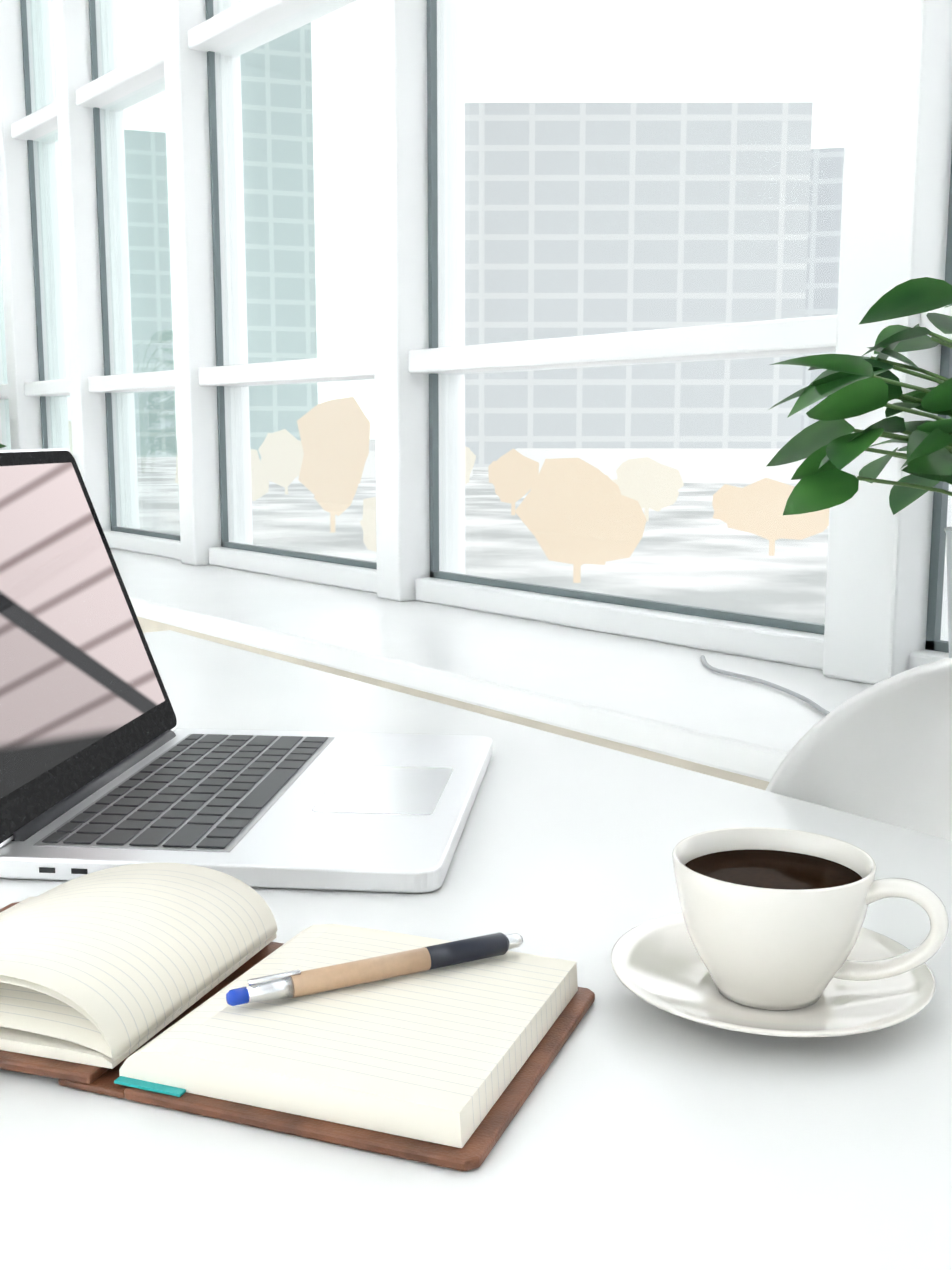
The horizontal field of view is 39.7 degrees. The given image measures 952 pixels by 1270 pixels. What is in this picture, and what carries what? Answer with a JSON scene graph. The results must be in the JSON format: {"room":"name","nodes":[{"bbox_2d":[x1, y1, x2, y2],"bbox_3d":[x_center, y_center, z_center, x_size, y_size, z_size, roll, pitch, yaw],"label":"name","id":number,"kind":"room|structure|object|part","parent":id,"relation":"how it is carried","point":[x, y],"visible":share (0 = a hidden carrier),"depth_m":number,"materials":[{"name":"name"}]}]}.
{"room":"office","nodes":[
{"label":"office","id":0,"kind":"room"},
{"bbox_2d":[0,0,951,684],"bbox_3d":[-1.511,-1.701,3.680,0.260,4.200,14.000,-7,11,-37],"label":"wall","id":1,"kind":"structure","parent":0,"point":[896,164],"depth_m":2.02,"materials":[{"name":"white paint"}]},
{"bbox_2d":[137,616,768,789],"bbox_3d":[-1.650,0.051,3.840,0.335,0.690,14.000,-7,11,-37],"label":"table edge","id":2,"kind":"structure","parent":1,"relation":"attached to","point":[147,625],"depth_m":1.42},
{"bbox_2d":[0,0,951,639],"bbox_3d":[-1.498,-1.959,3.650,0.012,3.240,14.000,-7,11,-37],"label":"window glass","id":3,"kind":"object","parent":1,"relation":"in","point":[156,210],"depth_m":2.23,"materials":[{"name":"clear glass"}]},
{"bbox_2d":[20,0,951,652],"bbox_3d":[-1.508,-1.975,3.640,0.011,3.245,14.000,-7,11,-37],"label":"window frame","id":4,"kind":"structure","parent":1,"relation":"attached to","point":[934,642],"depth_m":2.04,"materials":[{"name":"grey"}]},
{"bbox_2d":[110,548,872,781],"bbox_3d":[-1.656,-0.305,3.780,0.350,0.030,14.000,-7,11,-37],"label":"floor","id":5,"kind":"structure","parent":1,"relation":"in","point":[681,702],"depth_m":1.52,"materials":[{"name":"stone"}]},
{"bbox_2d":[701,655,829,714],"bbox_3d":[0.299,0.052,1.350,0.159,0.004,0.322,-7,11,-37],"label":"cable","id":6,"kind":"object","parent":5,"relation":"on","point":[793,693],"visible":0.81,"depth_m":1.36,"materials":[{"name":"white plastic"}]},
{"bbox_2d":[767,277,951,657],"bbox_3d":[0.418,-0.098,1.028,0.379,0.399,0.337,-7,11,-37],"label":"plant","id":7,"kind":"object","parent":5,"relation":"on","point":[828,446],"visible":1,"depth_m":1.04,"materials":[{"name":"green plant"}]},
{"bbox_3d":[-4.288,0.765,1.864,7.370,0.120,14.000,-7,11,-37],"label":"floor","id":8,"kind":"structure","parent":0,"visible":0},
{"bbox_2d":[0,630,951,1269],"bbox_3d":[0.118,0.532,0.554,0.620,0.740,2.390,-7,11,-37],"label":"desk","id":9,"kind":"object","parent":8,"relation":"on","point":[640,1134],"visible":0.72,"depth_m":0.47,"materials":[{"name":"laminate"}]},
{"bbox_2d":[0,448,491,892],"bbox_3d":[-0.165,-0.003,0.843,0.325,0.227,0.315,1,9,6],"label":"laptop","id":10,"kind":"object","parent":9,"relation":"on","point":[104,764],"visible":1,"depth_m":0.84,"materials":[{"name":"silver metal"}]},
{"bbox_3d":[-0.286,-0.011,0.855,0.004,0.228,0.315,-19,6,9],"label":"lid","id":11,"kind":"part","parent":10,"relation":"part of","materials":[{"name":"silver metal"}]},
{"bbox_2d":[0,863,594,1170],"bbox_3d":[-0.115,0.139,0.543,0.300,0.038,0.154,3,9,21],"label":"notebook","id":12,"kind":"object","parent":9,"relation":"on","point":[119,981],"visible":1,"depth_m":0.50,"materials":[{"name":"paper"}]},
{"bbox_2d":[226,932,522,1005],"bbox_3d":[-0.038,0.135,0.536,0.130,0.010,0.010,-5,10,-27],"label":"pen","id":13,"kind":"object","parent":12,"relation":"on","point":[292,984],"visible":1,"depth_m":0.53,"materials":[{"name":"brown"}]},
{"bbox_2d":[611,912,935,1036],"bbox_3d":[0.125,0.148,0.564,0.135,0.015,0.135,-7,11,-37],"label":"saucer","id":14,"kind":"object","parent":9,"relation":"on","point":[658,962],"visible":0.54,"depth_m":0.55,"materials":[{"name":"ceramic"}]},
{"bbox_2d":[672,827,948,1009],"bbox_3d":[0.138,0.123,0.553,0.114,0.059,0.084,5,10,28],"label":"cup","id":15,"kind":"object","parent":14,"relation":"on","point":[773,918],"visible":1,"depth_m":0.54,"materials":[{"name":"ceramic"}]},
{"bbox_3d":[0.169,0.121,0.537,0.045,0.046,0.014,5,10,28],"label":"handle","id":16,"kind":"part","parent":15,"relation":"part of","materials":[{"name":"ceramic"}]},
{"bbox_2d":[765,658,951,840],"bbox_3d":[0.194,0.459,0.700,0.540,0.846,0.492,-7,11,-37],"label":"chair","id":17,"kind":"object","parent":8,"relation":"on","point":[881,751],"visible":0.1,"depth_m":0.88,"materials":[{"name":"white plastic"}]},
{"label":"outside","id":18,"kind":"structure","parent":0,"visible":0},
{"bbox_2d":[137,439,828,623],"bbox_3d":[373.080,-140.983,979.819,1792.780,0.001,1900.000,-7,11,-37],"label":"ground","id":19,"kind":"structure","parent":18,"point":[798,570],"depth_m":112.12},
{"bbox_2d":[68,421,72,453],"bbox_3d":[-64.472,-28.044,208.218,10.781,11.931,11.891,-7,11,-37],"label":"tree","id":20,"kind":"object","parent":19,"relation":"on","point":[70,430],"depth_m":204.57,"materials":[{"name":"beige plant"}]},
{"bbox_2d":[124,130,176,456],"bbox_3d":[-140.782,-134.505,527.681,34.000,125.000,24.000,-3,9,-19],"label":"building","id":21,"kind":"structure","parent":19,"relation":"on","point":[136,244],"depth_m":518.79,"materials":[{"name":"teal glass"}]},
{"bbox_2d":[175,449,269,500],"bbox_3d":[-31.255,-20.265,160.662,10.919,11.050,9.623,-7,11,-37],"label":"tree","id":22,"kind":"object","parent":19,"relation":"on","point":[266,478],"depth_m":160.09,"materials":[{"name":"beige plant"}]},
{"bbox_2d":[239,2,317,460],"bbox_3d":[-73.399,-136.548,458.906,30.000,150.000,24.000,-3,9,-19],"label":"building","id":23,"kind":"structure","parent":19,"relation":"on","point":[269,207],"depth_m":447.80,"materials":[{"name":"teal glass"}]},
{"bbox_2d":[258,429,303,494],"bbox_3d":[-30.334,-27.744,211.157,9.747,10.442,9.793,-7,11,-37],"label":"tree","id":24,"kind":"object","parent":19,"relation":"on","point":[277,460],"depth_m":207.33,"materials":[{"name":"beige plant"}]},
{"bbox_2d":[297,397,369,532],"bbox_3d":[-14.072,-17.087,132.237,8.578,13.431,8.193,-7,11,-37],"label":"tree","id":25,"kind":"object","parent":19,"relation":"on","point":[353,435],"depth_m":128.65,"materials":[{"name":"beige plant"}]},
{"bbox_2d":[360,497,376,551],"bbox_3d":[-5.632,-8.362,99.689,6.797,6.106,6.110,-7,11,-37],"label":"tree","id":26,"kind":"object","parent":19,"relation":"on","point":[366,502],"depth_m":97.89,"materials":[{"name":"beige plant"}]},
{"bbox_2d":[296,451,472,477],"bbox_3d":[-21.036,-38.459,296.868,40.000,5.500,16.000,0,9,2],"label":"low hall","id":27,"kind":"structure","parent":19,"relation":"on","point":[369,463],"depth_m":289.15,"materials":[{"name":"white"}]},
{"bbox_2d":[465,446,475,483],"bbox_3d":[-4.838,-24.988,198.399,10.467,8.884,8.952,-7,11,-37],"label":"tree","id":28,"kind":"object","parent":19,"relation":"on","point":[467,467],"depth_m":197.19,"materials":[{"name":"beige plant"}]},
{"bbox_2d":[488,448,538,514],"bbox_3d":[4.518,-18.469,158.965,6.454,8.017,6.666,-7,11,-37],"label":"tree","id":29,"kind":"object","parent":19,"relation":"on","point":[513,493],"depth_m":156.84,"materials":[{"name":"beige plant"}]},
{"bbox_2d":[515,458,646,582],"bbox_3d":[6.623,-7.559,87.307,8.475,8.292,8.021,-7,11,-37],"label":"tree","id":30,"kind":"object","parent":19,"relation":"on","point":[595,521],"depth_m":85.13,"materials":[{"name":"beige plant"}]},
{"bbox_2d":[465,102,812,466],"bbox_3d":[43.657,-100.145,386.868,99.000,100.000,30.000,0,9,0],"label":"building","id":31,"kind":"structure","parent":19,"relation":"on","point":[675,403],"depth_m":370.73,"materials":[{"name":"grey glass"}]},
{"bbox_2d":[612,457,683,521],"bbox_3d":[18.759,-16.418,148.382,8.409,7.188,8.582,-7,11,-37],"label":"tree","id":32,"kind":"object","parent":19,"relation":"on","point":[647,484],"depth_m":145.45,"materials":[{"name":"beige plant"}]},
{"bbox_2d":[515,448,805,482],"bbox_3d":[40.167,-34.807,269.899,64.000,6.500,20.000,1,9,3],"label":"low hall","id":33,"kind":"structure","parent":19,"relation":"on","point":[735,464],"depth_m":259.83,"materials":[{"name":"white"}]},
{"bbox_2d":[712,478,828,555],"bbox_3d":[24.278,-9.516,106.764,10.214,6.229,8.760,-7,11,-37],"label":"tree","id":34,"kind":"object","parent":19,"relation":"on","point":[771,534],"depth_m":104.41,"materials":[{"name":"beige plant"}]},
{"bbox_2d":[801,147,843,430],"bbox_3d":[109.346,-105.871,430.560,18.000,98.000,18.000,2,9,14],"label":"building","id":35,"kind":"structure","parent":19,"relation":"on","point":[823,174],"depth_m":417.92,"materials":[{"name":"grey glass"}]}
]}

